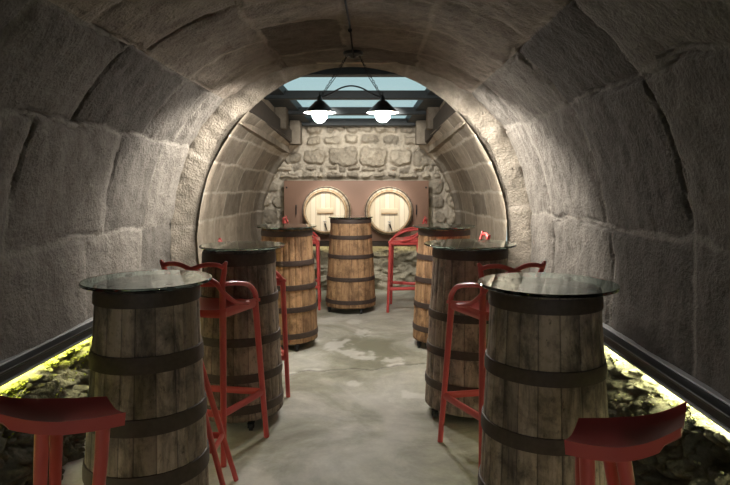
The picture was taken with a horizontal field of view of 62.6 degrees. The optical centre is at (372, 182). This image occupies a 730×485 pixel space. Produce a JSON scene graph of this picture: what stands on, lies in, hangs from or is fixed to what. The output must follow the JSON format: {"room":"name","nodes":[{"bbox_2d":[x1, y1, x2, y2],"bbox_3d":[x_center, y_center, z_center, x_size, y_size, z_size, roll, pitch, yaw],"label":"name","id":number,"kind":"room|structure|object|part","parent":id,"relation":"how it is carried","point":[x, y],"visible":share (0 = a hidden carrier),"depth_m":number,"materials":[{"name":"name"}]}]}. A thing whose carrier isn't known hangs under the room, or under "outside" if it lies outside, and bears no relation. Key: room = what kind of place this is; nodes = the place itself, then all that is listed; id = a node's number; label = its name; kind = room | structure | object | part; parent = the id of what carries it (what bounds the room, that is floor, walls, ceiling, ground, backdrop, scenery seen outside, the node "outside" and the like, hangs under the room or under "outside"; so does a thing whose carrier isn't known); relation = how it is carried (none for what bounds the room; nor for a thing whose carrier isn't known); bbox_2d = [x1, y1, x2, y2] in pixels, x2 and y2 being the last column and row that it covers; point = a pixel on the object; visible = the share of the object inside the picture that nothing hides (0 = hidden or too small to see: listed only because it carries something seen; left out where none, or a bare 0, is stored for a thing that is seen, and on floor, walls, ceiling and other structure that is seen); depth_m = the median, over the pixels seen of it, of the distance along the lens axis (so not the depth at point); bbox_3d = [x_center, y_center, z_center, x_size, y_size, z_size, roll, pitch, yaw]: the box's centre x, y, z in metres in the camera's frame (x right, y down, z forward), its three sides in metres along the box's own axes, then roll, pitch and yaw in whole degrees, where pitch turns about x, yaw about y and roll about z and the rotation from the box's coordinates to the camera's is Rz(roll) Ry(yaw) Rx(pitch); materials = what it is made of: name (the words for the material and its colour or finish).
{"room":"wine cellar bar","nodes":[
{"label":"wine cellar bar","id":0,"kind":"room"},
{"bbox_2d":[0,337,91,484],"bbox_3d":[-1.645,1.198,2.027,0.506,0.505,12.058,0,0,1],"label":"rock","id":1,"kind":"object","parent":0,"point":[17,451],"visible":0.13,"depth_m":3.06,"materials":[{"name":"grey stone"}]},
{"bbox_2d":[0,337,91,437],"bbox_3d":[-1.640,1.135,4.564,0.363,0.366,6.098,0,0,3],"label":"moss","id":2,"kind":"object","parent":1,"relation":"on","point":[66,355],"visible":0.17,"depth_m":3.25,"materials":[{"name":"plant"}]},
{"bbox_2d":[0,0,224,360],"bbox_3d":[-1.594,0.084,0.740,0.543,1.735,9.481,0,0,0],"label":"wall","id":3,"kind":"structure","parent":0,"point":[97,133],"depth_m":3.38,"materials":[{"name":"stone"}]},
{"bbox_2d":[0,317,92,386],"bbox_3d":[-1.754,0.902,0.740,0.095,0.084,9.380,0,0,0],"label":"rail","id":4,"kind":"object","parent":3,"relation":"attached to","point":[13,367],"visible":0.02,"depth_m":3.15,"materials":[{"name":"grey metal"}]},
{"bbox_2d":[197,98,298,271],"bbox_3d":[-1.337,-0.109,6.886,0.527,2.086,2.751,0,0,3],"label":"wall","id":5,"kind":"structure","parent":0,"point":[240,178],"depth_m":6.56,"materials":[{"name":"stone"}]},
{"bbox_2d":[249,100,291,144],"bbox_3d":[-1.125,-0.695,6.855,0.060,0.400,2.556,0,0,3],"label":"trim","id":6,"kind":"structure","parent":5,"relation":"attached to","point":[261,110],"depth_m":6.51,"materials":[{"name":"grey stone"}]},
{"bbox_2d":[274,107,288,129],"bbox_3d":[-1.090,-0.775,7.150,0.140,0.270,0.220,0,0,0],"label":"trim","id":7,"kind":"structure","parent":5,"relation":"attached to","point":[281,112],"depth_m":7.04,"materials":[{"name":"stone"}]},
{"bbox_2d":[290,120,301,144],"bbox_3d":[-1.010,-0.657,7.860,0.140,0.315,0.220,0,0,0],"label":"trim","id":8,"kind":"structure","parent":5,"relation":"attached to","point":[295,125],"depth_m":7.75,"materials":[{"name":"stone"}]},
{"bbox_2d":[264,67,443,125],"bbox_3d":[-0.190,-0.971,6.815,2.220,0.425,2.870,0,0,0],"label":"window","id":9,"kind":"structure","parent":5,"relation":"in","point":[411,99],"depth_m":6.56,"materials":[{"name":"metal"}]},
{"bbox_3d":[-1.050,-0.962,6.805,0.500,0.388,2.690,0,0,0],"label":"rail","id":10,"kind":"part","parent":9,"relation":"part of","materials":[{"name":"metal"}]},
{"bbox_3d":[-0.190,-1.016,6.815,2.220,0.333,2.870,0,0,0],"label":"glass pane","id":11,"kind":"part","parent":9,"relation":"part of","materials":[{"name":"white"}]},
{"bbox_3d":[0.670,-0.962,6.805,0.500,0.388,2.690,0,0,0],"label":"rail","id":12,"kind":"part","parent":9,"relation":"part of","materials":[{"name":"metal"}]},
{"bbox_2d":[61,289,478,484],"bbox_3d":[-0.200,1.428,2.100,3.400,0.016,12.300,0,0,0],"label":"floor","id":13,"kind":"structure","parent":0,"point":[356,411],"depth_m":3.54,"materials":[{"name":"concrete"}]},
{"bbox_2d":[0,396,125,484],"bbox_3d":[-0.917,1.004,1.678,0.459,0.834,0.240,0,0,-10],"label":"stool","id":14,"kind":"object","parent":13,"relation":"on","point":[48,419],"visible":1,"depth_m":1.64,"materials":[{"name":"red plastic"}]},
{"bbox_3d":[-0.892,1.037,1.604,0.037,0.768,0.086,0,0,-10],"label":"leg","id":15,"kind":"part","parent":14,"relation":"part of","materials":[{"name":"red plastic"}]},
{"bbox_3d":[-0.931,1.037,1.756,0.039,0.768,0.096,0,0,-39],"label":"leg","id":16,"kind":"part","parent":14,"relation":"part of","materials":[{"name":"red plastic"}]},
{"bbox_3d":[-0.917,0.634,1.678,0.459,0.094,0.196,0,0,-10],"label":"seat","id":17,"kind":"part","parent":14,"relation":"part of","materials":[{"name":"red plastic"}]},
{"bbox_3d":[-0.764,1.037,1.627,0.087,0.769,0.088,0,0,-10],"label":"leg","id":18,"kind":"part","parent":14,"relation":"part of","materials":[{"name":"red plastic"}]},
{"bbox_2d":[79,270,211,484],"bbox_3d":[-0.885,0.897,2.360,0.490,1.044,0.490,0,0,32],"label":"table","id":19,"kind":"object","parent":13,"relation":"on","point":[146,352],"visible":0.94,"depth_m":2.19,"materials":[{"name":"brown wood"}]},
{"bbox_3d":[-0.885,0.382,2.360,0.490,0.012,0.490,0,0,0],"label":"glass","id":20,"kind":"part","parent":19,"relation":"part of","materials":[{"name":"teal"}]},
{"bbox_2d":[160,260,268,466],"bbox_3d":[-0.868,0.904,3.193,0.508,1.034,0.444,0,0,10],"label":"bar stool","id":21,"kind":"object","parent":13,"relation":"on","point":[222,307],"visible":0.61,"depth_m":3.08,"materials":[{"name":"red plastic"}]},
{"bbox_3d":[-0.893,1.165,3.048,0.283,0.035,0.023,0,0,10],"label":"foot rail","id":22,"kind":"part","parent":21,"relation":"part of","materials":[{"name":"red plastic"}]},
{"bbox_3d":[-0.757,1.038,3.033,0.036,0.765,0.083,0,0,-20],"label":"leg","id":23,"kind":"part","parent":21,"relation":"part of","materials":[{"name":"red plastic"}]},
{"bbox_3d":[-0.862,0.669,3.225,0.393,0.038,0.330,0,0,10],"label":"seat frame","id":24,"kind":"part","parent":21,"relation":"part of","materials":[{"name":"red plastic"}]},
{"bbox_3d":[-0.862,0.655,3.225,0.412,0.044,0.356,0,0,10],"label":"seat","id":25,"kind":"part","parent":21,"relation":"part of","materials":[{"name":"red plastic"}]},
{"bbox_3d":[-0.833,1.165,3.389,0.441,0.035,0.023,0,0,10],"label":"foot rail","id":26,"kind":"part","parent":21,"relation":"part of","materials":[{"name":"red plastic"}]},
{"bbox_3d":[-0.685,1.165,3.187,0.023,0.035,0.355,0,0,23],"label":"foot rail","id":27,"kind":"part","parent":21,"relation":"part of","materials":[{"name":"red plastic"}]},
{"bbox_3d":[-0.628,1.038,3.350,0.095,0.766,0.036,0,0,-17],"label":"leg","id":28,"kind":"part","parent":21,"relation":"part of","materials":[{"name":"red plastic"}]},
{"bbox_2d":[203,362,238,484],"bbox_3d":[-0.889,1.055,2.775,0.494,0.736,0.211,0,0,0],"label":"stool","id":29,"kind":"object","parent":13,"relation":"on","point":[220,435],"visible":0.12,"depth_m":2.83,"materials":[{"name":"red plastic"}]},
{"bbox_3d":[-0.881,1.200,2.854,0.330,0.028,0.021,0,0,0],"label":"foot rail","id":30,"kind":"part","parent":29,"relation":"part of","materials":[{"name":"red plastic"}]},
{"bbox_3d":[-0.753,1.083,2.703,0.225,0.681,0.039,0,0,15],"label":"leg","id":31,"kind":"part","parent":29,"relation":"part of","materials":[{"name":"red plastic"}]},
{"bbox_3d":[-0.716,1.200,2.775,0.020,0.028,0.157,0,0,0],"label":"foot rail","id":32,"kind":"part","parent":29,"relation":"part of","materials":[{"name":"red plastic"}]},
{"bbox_2d":[199,241,284,430],"bbox_3d":[-0.811,0.897,3.660,0.544,1.044,0.537,0,0,0],"label":"table","id":33,"kind":"object","parent":13,"relation":"on","point":[253,262],"visible":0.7,"depth_m":3.46,"materials":[{"name":"brown wood"}]},
{"bbox_3d":[-0.795,0.382,3.660,0.512,0.012,0.512,0,0,0],"label":"glass","id":34,"kind":"part","parent":33,"relation":"part of","materials":[{"name":"grey"}]},
{"bbox_2d":[218,238,289,396],"bbox_3d":[-0.841,0.904,4.139,0.444,1.034,0.508,0,0,-20],"label":"bar stool","id":35,"kind":"object","parent":13,"relation":"on","point":[281,281],"visible":0.14,"depth_m":4.00,"materials":[{"name":"red plastic"}]},
{"bbox_3d":[-0.585,1.038,4.010,0.095,0.766,0.036,0,0,43],"label":"leg","id":36,"kind":"part","parent":35,"relation":"part of","materials":[{"name":"red plastic"}]},
{"bbox_2d":[254,223,317,350],"bbox_3d":[-0.763,0.897,5.300,0.557,1.044,0.551,0,0,0],"label":"table","id":37,"kind":"object","parent":13,"relation":"on","point":[294,262],"visible":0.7,"depth_m":5.09,"materials":[{"name":"brown wood"}]},
{"bbox_3d":[-0.770,0.382,5.300,0.544,0.012,0.544,0,0,0],"label":"glass","id":38,"kind":"part","parent":37,"relation":"part of","materials":[{"name":"grey"}]},
{"bbox_2d":[282,216,320,309],"bbox_3d":[-0.823,0.904,6.928,0.444,1.034,0.508,0,0,-4],"label":"bar stool","id":39,"kind":"object","parent":13,"relation":"on","point":[316,240],"visible":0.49,"depth_m":6.74,"materials":[{"name":"red plastic"}]},
{"bbox_3d":[-0.615,1.038,6.733,0.057,0.766,0.090,0,0,-4],"label":"leg","id":40,"kind":"part","parent":39,"relation":"part of","materials":[{"name":"red plastic"}]},
{"bbox_3d":[-0.642,1.038,7.149,0.036,0.766,0.095,0,0,23],"label":"leg","id":41,"kind":"part","parent":39,"relation":"part of","materials":[{"name":"red plastic"}]},
{"bbox_2d":[325,215,375,313],"bbox_3d":[-0.250,0.897,6.740,0.567,1.044,0.567,0,0,0],"label":"table","id":42,"kind":"object","parent":13,"relation":"on","point":[350,277],"visible":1,"depth_m":6.52,"materials":[{"name":"brown wood"}]},
{"bbox_3d":[-0.250,0.382,6.740,0.500,0.012,0.500,0,0,0],"label":"glass","id":43,"kind":"part","parent":42,"relation":"part of","materials":[{"name":"teal"}]},
{"bbox_2d":[386,216,426,312],"bbox_3d":[0.393,0.904,6.797,0.444,1.034,0.508,0,0,6],"label":"bar stool","id":44,"kind":"object","parent":13,"relation":"on","point":[408,240],"visible":0.65,"depth_m":6.62,"materials":[{"name":"red plastic"}]},
{"bbox_3d":[0.176,1.038,6.610,0.036,0.766,0.095,0,0,33],"label":"leg","id":45,"kind":"part","parent":44,"relation":"part of","materials":[{"name":"red plastic"}]},
{"bbox_3d":[0.219,1.038,7.024,0.036,0.766,0.095,0,0,-21],"label":"leg","id":46,"kind":"part","parent":44,"relation":"part of","materials":[{"name":"red plastic"}]},
{"bbox_3d":[0.348,1.165,6.619,0.355,0.035,0.023,0,0,-7],"label":"foot rail","id":47,"kind":"part","parent":44,"relation":"part of","materials":[{"name":"red plastic"}]},
{"bbox_3d":[0.360,0.655,6.800,0.356,0.044,0.412,0,0,6],"label":"seat","id":48,"kind":"part","parent":44,"relation":"part of","materials":[{"name":"red plastic"}]},
{"bbox_3d":[0.386,1.165,6.979,0.355,0.035,0.023,0,0,19],"label":"foot rail","id":49,"kind":"part","parent":44,"relation":"part of","materials":[{"name":"red plastic"}]},
{"bbox_3d":[0.360,0.669,6.800,0.330,0.038,0.393,0,0,6],"label":"seat frame","id":50,"kind":"part","parent":44,"relation":"part of","materials":[{"name":"red plastic"}]},
{"bbox_2d":[412,223,475,347],"bbox_3d":[0.628,0.897,5.300,0.558,1.044,0.558,0,0,0],"label":"table","id":51,"kind":"object","parent":13,"relation":"on","point":[435,231],"visible":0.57,"depth_m":5.14,"materials":[{"name":"brown wood"}]},
{"bbox_3d":[0.628,0.382,5.300,0.550,0.012,0.550,0,0,0],"label":"glass","id":52,"kind":"part","parent":51,"relation":"part of","materials":[{"name":"teal"}]},
{"bbox_2d":[424,239,516,417],"bbox_3d":[0.605,0.897,3.750,0.570,1.044,0.570,0,0,-43],"label":"table","id":53,"kind":"object","parent":13,"relation":"on","point":[455,261],"visible":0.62,"depth_m":3.54,"materials":[{"name":"brown wood"}]},
{"bbox_3d":[0.605,0.382,3.750,0.570,0.012,0.570,0,0,0],"label":"glass","id":54,"kind":"part","parent":53,"relation":"part of","materials":[{"name":"teal"}]},
{"bbox_2d":[479,231,490,239],"bbox_3d":[0.688,0.904,4.689,0.444,1.034,0.508,0,0,2],"label":"bar stool","id":55,"kind":"object","parent":13,"relation":"on","point":[483,233],"visible":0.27,"depth_m":4.75,"materials":[{"name":"red plastic"}]},
{"bbox_2d":[438,261,545,469],"bbox_3d":[0.647,0.904,3.143,0.508,1.034,0.444,0,0,-12],"label":"bar stool","id":56,"kind":"object","parent":13,"relation":"on","point":[478,308],"visible":0.56,"depth_m":3.06,"materials":[{"name":"red plastic"}]},
{"bbox_3d":[0.402,1.038,3.292,0.095,0.766,0.036,0,0,15],"label":"leg","id":57,"kind":"part","parent":56,"relation":"part of","materials":[{"name":"red plastic"}]},
{"bbox_3d":[0.464,1.165,3.131,0.023,0.035,0.355,0,0,-25],"label":"foot rail","id":58,"kind":"part","parent":56,"relation":"part of","materials":[{"name":"red plastic"}]},
{"bbox_3d":[0.605,1.165,3.338,0.441,0.035,0.023,0,0,-12],"label":"foot rail","id":59,"kind":"part","parent":56,"relation":"part of","materials":[{"name":"red plastic"}]},
{"bbox_3d":[0.640,0.655,3.175,0.412,0.044,0.356,0,0,-12],"label":"seat","id":60,"kind":"part","parent":56,"relation":"part of","materials":[{"name":"red plastic"}]},
{"bbox_3d":[0.640,0.669,3.175,0.393,0.038,0.330,0,0,-12],"label":"seat frame","id":61,"kind":"part","parent":56,"relation":"part of","materials":[{"name":"red plastic"}]},
{"bbox_3d":[0.542,1.038,2.980,0.036,0.765,0.083,0,0,18],"label":"leg","id":62,"kind":"part","parent":56,"relation":"part of","materials":[{"name":"red plastic"}]},
{"bbox_2d":[478,272,620,484],"bbox_3d":[0.655,0.897,2.271,0.523,1.044,0.516,0,0,13],"label":"table","id":63,"kind":"object","parent":13,"relation":"on","point":[545,362],"visible":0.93,"depth_m":2.09,"materials":[{"name":"brown wood"}]},
{"bbox_3d":[0.658,0.382,2.270,0.516,0.012,0.516,0,0,0],"label":"glass","id":64,"kind":"part","parent":63,"relation":"part of","materials":[{"name":"teal"}]},
{"bbox_2d":[564,401,686,484],"bbox_3d":[0.657,1.005,1.535,0.371,0.836,0.240,0,0,2],"label":"stool","id":65,"kind":"object","parent":13,"relation":"on","point":[617,442],"visible":1,"depth_m":1.51,"materials":[{"name":"red plastic"}]},
{"bbox_3d":[0.563,1.037,1.615,0.040,0.768,0.091,0,0,13],"label":"leg","id":66,"kind":"part","parent":65,"relation":"part of","materials":[{"name":"red plastic"}]},
{"bbox_3d":[0.532,1.037,1.462,0.040,0.768,0.091,0,0,-9],"label":"leg","id":67,"kind":"part","parent":65,"relation":"part of","materials":[{"name":"red plastic"}]},
{"bbox_3d":[0.685,1.037,1.616,0.183,0.771,0.044,0,0,-19],"label":"leg","id":68,"kind":"part","parent":65,"relation":"part of","materials":[{"name":"red plastic"}]},
{"bbox_3d":[0.666,1.037,1.452,0.158,0.770,0.044,0,0,28],"label":"leg","id":69,"kind":"part","parent":65,"relation":"part of","materials":[{"name":"red plastic"}]},
{"bbox_2d":[48,0,571,98],"bbox_3d":[-0.226,-0.939,0.740,2.280,0.401,9.483,0,0,0],"label":"ceiling","id":70,"kind":"structure","parent":0,"point":[223,47],"depth_m":3.88,"materials":[{"name":"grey stone"}]},
{"bbox_2d":[344,0,353,54],"bbox_3d":[-0.158,-1.049,3.034,0.030,0.030,3.668,0,0,0],"label":"power cable","id":71,"kind":"object","parent":70,"relation":"attached to","point":[345,2],"visible":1,"depth_m":4.03,"materials":[{"name":"black plastic"}]},
{"bbox_2d":[170,63,531,271],"bbox_3d":[-0.190,-0.067,5.487,3.264,2.090,0.219,0,0,0],"label":"arch","id":72,"kind":"object","parent":70,"relation":"attached to","point":[212,135],"visible":0.88,"depth_m":5.48,"materials":[{"name":"stone"}]},
{"bbox_2d":[304,50,398,122],"bbox_3d":[-0.180,-0.795,4.960,0.786,0.590,0.266,0,0,0],"label":"pendant lamp","id":73,"kind":"object","parent":70,"relation":"hanging from","point":[319,108],"visible":1,"depth_m":4.92,"materials":[{"name":"black metal"}]},
{"bbox_3d":[-0.440,-0.567,4.960,0.116,0.134,0.116,0,0,0],"label":"bulb","id":74,"kind":"part","parent":73,"relation":"part of","materials":[{"name":"white glass"}]},
{"bbox_3d":[-0.440,-0.650,4.960,0.266,0.140,0.266,0,0,0],"label":"lamp shade","id":75,"kind":"part","parent":73,"relation":"part of","materials":[{"name":"black metal"}]},
{"bbox_3d":[-0.325,-0.878,4.962,0.243,0.370,0.021,0,0,0],"label":"chain","id":76,"kind":"part","parent":73,"relation":"part of","materials":[{"name":"black metal"}]},
{"bbox_3d":[-0.180,-0.754,4.960,0.524,0.110,0.012,0,0,0],"label":"bent arm","id":77,"kind":"part","parent":73,"relation":"part of","materials":[{"name":"black metal"}]},
{"bbox_3d":[-0.018,-0.878,4.962,0.210,0.370,0.021,0,0,0],"label":"chain","id":78,"kind":"part","parent":73,"relation":"part of","materials":[{"name":"black metal"}]},
{"bbox_3d":[0.080,-0.567,4.960,0.116,0.134,0.116,0,0,0],"label":"bulb","id":79,"kind":"part","parent":73,"relation":"part of","materials":[{"name":"white glass"}]},
{"bbox_3d":[0.080,-0.650,4.960,0.266,0.140,0.266,0,0,0],"label":"lamp shade","id":80,"kind":"part","parent":73,"relation":"part of","materials":[{"name":"black metal"}]},
{"bbox_2d":[317,59,397,63],"bbox_3d":[-0.200,-1.280,5.420,2.600,0.400,0.080,0,0,0],"label":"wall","id":81,"kind":"structure","parent":0,"point":[347,61],"depth_m":5.38,"materials":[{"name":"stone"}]},
{"bbox_2d":[313,246,416,290],"bbox_3d":[-0.175,1.130,7.996,3.050,0.620,0.308,0,0,0],"label":"rock","id":82,"kind":"object","parent":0,"point":[405,260],"visible":0.15,"depth_m":8.02,"materials":[{"name":"grey stone"}]},
{"bbox_2d":[284,181,428,245],"bbox_3d":[-0.223,0.406,8.023,1.930,0.877,0.115,0,0,0],"label":"backboard","id":83,"kind":"object","parent":82,"relation":"on","point":[357,193],"visible":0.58,"depth_m":8.00,"materials":[{"name":"brown metal"}]},
{"bbox_2d":[302,186,350,234],"bbox_3d":[-0.617,0.368,7.826,0.651,0.652,0.340,0,0,0],"label":"cask","id":84,"kind":"object","parent":83,"relation":"attached to","point":[321,203],"visible":0.87,"depth_m":7.76,"materials":[{"name":"brown wood"}]},
{"bbox_3d":[-0.617,0.354,7.757,0.210,0.063,0.010,0,0,0],"label":"name plate","id":85,"kind":"part","parent":84,"relation":"part of","materials":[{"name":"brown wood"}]},
{"bbox_2d":[364,187,412,235],"bbox_3d":[0.212,0.374,7.826,0.651,0.652,0.340,0,0,0],"label":"cask","id":86,"kind":"object","parent":83,"relation":"attached to","point":[391,208],"visible":0.92,"depth_m":7.76,"materials":[{"name":"brown wood"}]},
{"bbox_3d":[0.212,0.360,7.757,0.210,0.063,0.010,0,0,0],"label":"name plate","id":87,"kind":"part","parent":86,"relation":"part of","materials":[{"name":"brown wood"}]},
{"bbox_2d":[263,126,474,246],"bbox_3d":[-0.175,0.299,8.130,3.150,2.282,0.164,0,0,0],"label":"wall","id":88,"kind":"structure","parent":0,"point":[326,153],"depth_m":8.14,"materials":[{"name":"stone"}]},
{"bbox_2d":[419,101,506,240],"bbox_3d":[0.957,-0.109,6.886,0.532,2.087,2.751,0,0,-3],"label":"wall","id":89,"kind":"structure","parent":0,"point":[470,176],"depth_m":6.55,"materials":[{"name":"stone"}]},
{"bbox_2d":[415,120,426,144],"bbox_3d":[0.630,-0.657,7.860,0.140,0.315,0.220,0,0,0],"label":"trim","id":90,"kind":"structure","parent":89,"relation":"attached to","point":[420,126],"depth_m":7.75,"materials":[{"name":"stone"}]},
{"bbox_2d":[426,107,438,129],"bbox_3d":[0.710,-0.775,7.150,0.140,0.270,0.220,0,0,0],"label":"trim","id":91,"kind":"structure","parent":89,"relation":"attached to","point":[431,112],"depth_m":7.04,"materials":[{"name":"stone"}]},
{"bbox_2d":[425,102,455,143],"bbox_3d":[0.745,-0.695,6.855,0.060,0.400,2.556,0,0,-3],"label":"trim","id":92,"kind":"structure","parent":89,"relation":"attached to","point":[446,111],"depth_m":6.58,"materials":[{"name":"grey stone"}]},
{"bbox_2d":[472,0,729,399],"bbox_3d":[1.182,0.059,0.740,0.612,1.801,9.481,0,0,0],"label":"wall","id":93,"kind":"structure","parent":0,"point":[614,115],"depth_m":2.92,"materials":[{"name":"stone"}]},
{"bbox_2d":[603,323,729,432],"bbox_3d":[1.374,0.902,0.740,0.095,0.084,9.380,0,0,0],"label":"rail","id":94,"kind":"object","parent":93,"relation":"attached to","point":[707,401],"visible":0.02,"depth_m":2.71,"materials":[{"name":"grey metal"}]},
{"bbox_2d":[604,346,729,484],"bbox_3d":[1.237,1.198,2.026,0.508,0.505,12.058,0,0,-1],"label":"rock","id":95,"kind":"object","parent":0,"point":[674,464],"visible":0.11,"depth_m":2.60,"materials":[{"name":"grey stone"}]},
{"bbox_2d":[604,346,729,484],"bbox_3d":[1.258,1.124,4.556,0.328,0.337,6.089,0,0,-3],"label":"moss","id":96,"kind":"object","parent":95,"relation":"on","point":[613,361],"visible":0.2,"depth_m":2.72,"materials":[{"name":"plant"}]}
]}

